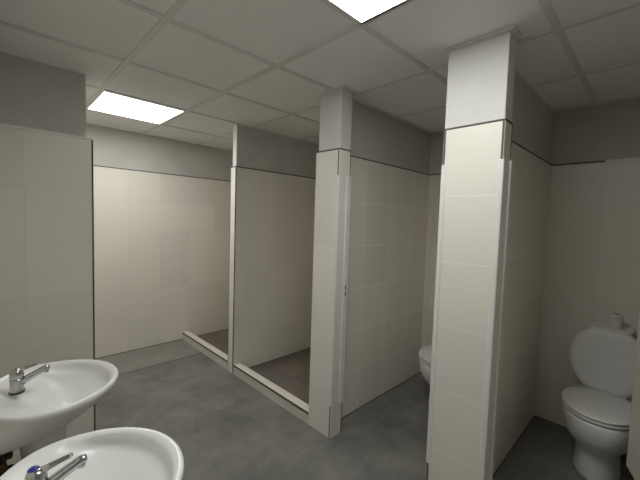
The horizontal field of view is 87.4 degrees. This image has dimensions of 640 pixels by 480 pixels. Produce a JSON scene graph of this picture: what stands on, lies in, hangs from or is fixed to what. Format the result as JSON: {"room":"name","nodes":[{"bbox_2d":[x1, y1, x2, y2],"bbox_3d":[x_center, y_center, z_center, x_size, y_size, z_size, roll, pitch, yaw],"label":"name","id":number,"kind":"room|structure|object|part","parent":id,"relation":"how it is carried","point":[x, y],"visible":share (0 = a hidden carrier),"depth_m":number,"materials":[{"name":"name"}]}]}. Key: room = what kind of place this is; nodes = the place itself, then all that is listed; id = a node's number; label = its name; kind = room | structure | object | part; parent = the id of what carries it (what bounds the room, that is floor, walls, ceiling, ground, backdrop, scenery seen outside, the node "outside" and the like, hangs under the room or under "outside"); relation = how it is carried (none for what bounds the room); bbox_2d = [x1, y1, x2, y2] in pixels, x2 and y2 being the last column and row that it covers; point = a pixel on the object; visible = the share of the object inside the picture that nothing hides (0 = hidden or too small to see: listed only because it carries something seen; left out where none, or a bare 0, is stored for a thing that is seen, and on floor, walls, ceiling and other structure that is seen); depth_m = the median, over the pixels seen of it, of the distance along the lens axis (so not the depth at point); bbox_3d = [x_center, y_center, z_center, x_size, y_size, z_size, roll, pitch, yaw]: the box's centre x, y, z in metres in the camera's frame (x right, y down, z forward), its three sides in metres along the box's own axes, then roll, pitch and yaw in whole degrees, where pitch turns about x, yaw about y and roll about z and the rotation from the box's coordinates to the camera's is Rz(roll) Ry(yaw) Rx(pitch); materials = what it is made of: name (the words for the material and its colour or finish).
{"room":"public restroom","nodes":[
{"label":"public restroom","id":0,"kind":"room"},
{"bbox_2d":[0,52,95,464],"bbox_3d":[-1.693,0.134,2.037,0.511,2.334,0.157,-2,5,-44],"label":"wall","id":1,"kind":"structure","parent":0,"point":[47,297],"depth_m":1.98,"materials":[{"name":"beige tile"}]},
{"bbox_3d":[-1.668,-0.636,1.991,0.511,0.012,0.155,-2,5,-44],"label":"trim","id":2,"kind":"part","parent":1,"relation":"part of","materials":[{"name":"metal"}]},
{"bbox_3d":[-1.521,0.326,2.226,0.009,1.939,0.154,-2,5,-44],"label":"edge trim","id":3,"kind":"part","parent":1,"relation":"part of","materials":[{"name":"metal"}]},
{"bbox_2d":[86,123,232,358],"bbox_3d":[-1.739,0.029,3.890,3.242,2.520,0.114,-2,5,-44],"label":"wall","id":4,"kind":"structure","parent":0,"point":[162,205],"depth_m":3.73,"materials":[{"name":"beige tile"}]},
{"bbox_3d":[-1.680,-0.744,3.808,3.242,0.009,0.013,-2,5,-44],"label":"tile trim","id":5,"kind":"part","parent":4,"relation":"part of","materials":[{"name":"tile"}]},
{"bbox_2d":[228,124,318,373],"bbox_3d":[-0.323,0.083,3.619,1.400,2.334,0.094,-2,5,-44],"label":"wall","id":6,"kind":"structure","parent":0,"point":[273,177],"depth_m":3.38,"materials":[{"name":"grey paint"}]},
{"bbox_3d":[-0.826,0.296,3.143,0.008,1.933,0.094,-2,5,-44],"label":"edge trim","id":7,"kind":"part","parent":6,"relation":"part of","materials":[{"name":"tile"}]},
{"bbox_3d":[-0.297,-0.686,3.575,1.397,0.010,0.092,-2,5,-44],"label":"tile trim","id":8,"kind":"part","parent":6,"relation":"part of","materials":[{"name":"tile"}]},
{"bbox_2d":[0,0,639,150],"bbox_3d":[-0.211,-1.002,1.618,4.202,0.097,5.328,-2,5,-44],"label":"ceiling","id":9,"kind":"structure","parent":0,"point":[264,65],"depth_m":1.72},
{"bbox_2d":[87,91,184,123],"bbox_3d":[-1.506,-1.067,2.736,0.574,0.013,0.574,-2,5,-44],"label":"recessed light","id":10,"kind":"object","parent":9,"relation":"in","point":[106,102],"visible":0.79,"depth_m":2.71,"materials":[{"name":"white plastic"}]},
{"bbox_2d":[325,0,409,23],"bbox_3d":[0.173,-0.913,1.028,0.600,0.013,0.600,-2,5,-44],"label":"recessed light","id":11,"kind":"object","parent":9,"relation":"in","point":[362,10],"visible":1,"depth_m":1.33,"materials":[{"name":"white plastic"}]},
{"bbox_2d":[13,329,634,479],"bbox_3d":[-0.288,1.413,1.762,4.202,0.102,5.328,-2,5,-44],"label":"floor","id":12,"kind":"structure","parent":0,"point":[223,427],"depth_m":2.38,"materials":[{"name":"concrete"}]},
{"bbox_2d":[0,359,117,476],"bbox_3d":[-1.018,0.911,1.299,0.408,0.912,0.464,-2,5,-44],"label":"basin","id":13,"kind":"object","parent":12,"relation":"on","point":[38,402],"visible":0.95,"depth_m":1.21,"materials":[{"name":"white ceramic"}]},
{"bbox_3d":[-1.152,0.791,1.240,0.022,0.040,0.040,-2,5,-44],"label":"valve knob","id":14,"kind":"part","parent":13,"relation":"part of","materials":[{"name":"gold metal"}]},
{"bbox_2d":[8,362,49,395],"bbox_3d":[-1.068,0.504,1.232,0.117,0.094,0.046,-2,5,-44],"label":"faucet","id":15,"kind":"object","parent":13,"relation":"on","point":[17,379],"depth_m":1.21,"materials":[{"name":"silver metal"}]},
{"bbox_2d":[0,427,183,479],"bbox_3d":[-0.564,0.955,0.836,0.408,0.909,0.464,-2,5,-44],"label":"basin","id":16,"kind":"object","parent":12,"relation":"on","point":[120,453],"visible":1,"depth_m":0.94,"materials":[{"name":"white ceramic"}]},
{"bbox_2d":[25,453,87,479],"bbox_3d":[-0.605,0.549,0.770,0.117,0.094,0.046,-2,5,-44],"label":"faucet","id":17,"kind":"object","parent":16,"relation":"on","point":[36,472],"depth_m":0.77,"materials":[{"name":"silver metal"}]},
{"bbox_2d":[182,331,227,369],"bbox_3d":[-1.240,1.180,3.644,0.081,0.085,1.086,-2,5,-44],"label":"kerb","id":18,"kind":"object","parent":12,"relation":"on","point":[215,354],"visible":0.82,"depth_m":3.59,"materials":[{"name":"tile"}]},
{"bbox_2d":[233,363,308,423],"bbox_3d":[-0.427,1.254,2.817,0.081,0.085,1.054,-2,5,-44],"label":"kerb","id":19,"kind":"object","parent":12,"relation":"on","point":[294,405],"visible":0.81,"depth_m":2.73,"materials":[{"name":"tile"}]},
{"bbox_2d":[419,345,431,384],"bbox_3d":[1.063,0.930,2.754,0.652,0.833,0.396,-2,5,-44],"label":"toilet","id":20,"kind":"object","parent":12,"relation":"on","point":[425,353],"visible":0.09,"depth_m":2.61,"materials":[{"name":"white ceramic"}]},
{"bbox_3d":[0.990,0.939,2.683,0.442,0.014,0.370,-2,5,-44],"label":"seat","id":21,"kind":"part","parent":20,"relation":"part of","materials":[{"name":"white plastic"}]},
{"bbox_3d":[1.002,1.150,2.713,0.494,0.396,0.362,-2,5,-44],"label":"bowl","id":22,"kind":"part","parent":20,"relation":"part of","materials":[{"name":"white ceramic"}]},
{"bbox_3d":[0.991,0.915,2.681,0.447,0.020,0.374,-2,5,-44],"label":"seat lid","id":23,"kind":"part","parent":20,"relation":"part of","materials":[{"name":"white plastic"}]},
{"bbox_2d":[562,322,636,479],"bbox_3d":[1.739,0.992,2.066,0.652,0.833,0.396,-2,5,-44],"label":"toilet","id":24,"kind":"object","parent":12,"relation":"on","point":[597,410],"visible":0.87,"depth_m":2.05,"materials":[{"name":"white ceramic"}]},
{"bbox_3d":[1.666,1.001,1.995,0.442,0.014,0.370,-2,5,-44],"label":"seat","id":25,"kind":"part","parent":24,"relation":"part of","materials":[{"name":"white plastic"}]},
{"bbox_3d":[1.678,1.212,2.026,0.494,0.396,0.362,-2,5,-44],"label":"bowl","id":26,"kind":"part","parent":24,"relation":"part of","materials":[{"name":"white ceramic"}]},
{"bbox_3d":[1.666,0.978,1.994,0.447,0.020,0.374,-2,5,-44],"label":"seat lid","id":27,"kind":"part","parent":24,"relation":"part of","materials":[{"name":"white plastic"}]},
{"bbox_3d":[1.917,0.580,2.204,0.184,0.016,0.218,-2,5,-44],"label":"cistern lid","id":28,"kind":"part","parent":24,"relation":"part of","materials":[{"name":"white ceramic"}]},
{"bbox_2d":[609,313,623,329],"bbox_3d":[1.917,0.526,2.169,0.066,0.096,0.066,-2,5,-44],"label":"toilet paper roll","id":29,"kind":"object","parent":24,"relation":"on","point":[616,319],"visible":1,"depth_m":2.15,"materials":[{"name":"paper"}]},
{"bbox_2d":[308,85,430,438],"bbox_3d":[0.527,0.161,2.756,1.399,2.334,0.239,-2,5,-44],"label":"wall","id":30,"kind":"structure","parent":0,"point":[373,176],"depth_m":2.57,"materials":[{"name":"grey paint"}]},
{"bbox_3d":[0.090,-0.596,2.264,0.110,0.009,0.219,-2,5,-44],"label":"pillar trim","id":31,"kind":"part","parent":30,"relation":"part of","materials":[{"name":"tile"}]},
{"bbox_3d":[0.555,-0.612,2.785,1.289,0.010,0.102,-2,5,-44],"label":"tile trim","id":32,"kind":"part","parent":30,"relation":"part of","materials":[{"name":"tile"}]},
{"bbox_2d":[426,24,553,479],"bbox_3d":[1.183,0.221,2.088,1.399,2.334,0.304,-2,5,-44],"label":"wall","id":33,"kind":"structure","parent":0,"point":[496,169],"depth_m":1.63,"materials":[{"name":"grey paint"}]},
{"bbox_3d":[0.743,-0.535,1.587,0.094,0.009,0.280,-2,5,-44],"label":"pillar trim","id":34,"kind":"part","parent":33,"relation":"part of","materials":[{"name":"tile"}]},
{"bbox_3d":[1.238,-0.549,2.079,1.305,0.010,0.092,-2,5,-44],"label":"tile trim","id":35,"kind":"part","parent":33,"relation":"part of","materials":[{"name":"tile"}]},
{"bbox_2d":[420,97,639,427],"bbox_3d":[1.218,0.168,3.129,0.115,2.520,5.128,-2,5,-44],"label":"wall","id":36,"kind":"structure","parent":0,"point":[592,271],"depth_m":2.38,"materials":[{"name":"grey paint"}]},
{"bbox_3d":[1.207,-0.607,3.049,0.013,0.009,5.128,-2,5,-44],"label":"tile trim","id":37,"kind":"part","parent":36,"relation":"part of","materials":[{"name":"tile"}]},
{"bbox_3d":[2.475,-0.491,1.757,0.015,0.014,1.500,-2,5,-44],"label":"tile trim","id":38,"kind":"part","parent":36,"relation":"part of","materials":[{"name":"tile"}]},
{"bbox_3d":[1.844,0.282,1.416,1.399,2.334,0.248,-2,5,-44],"label":"wall","id":39,"kind":"structure","parent":0,"visible":0},
{"bbox_2d":[626,314,639,479],"bbox_3d":[1.511,0.441,1.385,0.092,1.510,0.689,4,4,27],"label":"door","id":40,"kind":"structure","parent":39,"relation":"in","point":[633,451],"depth_m":1.69,"materials":[{"name":"beige laminate"}]}
]}

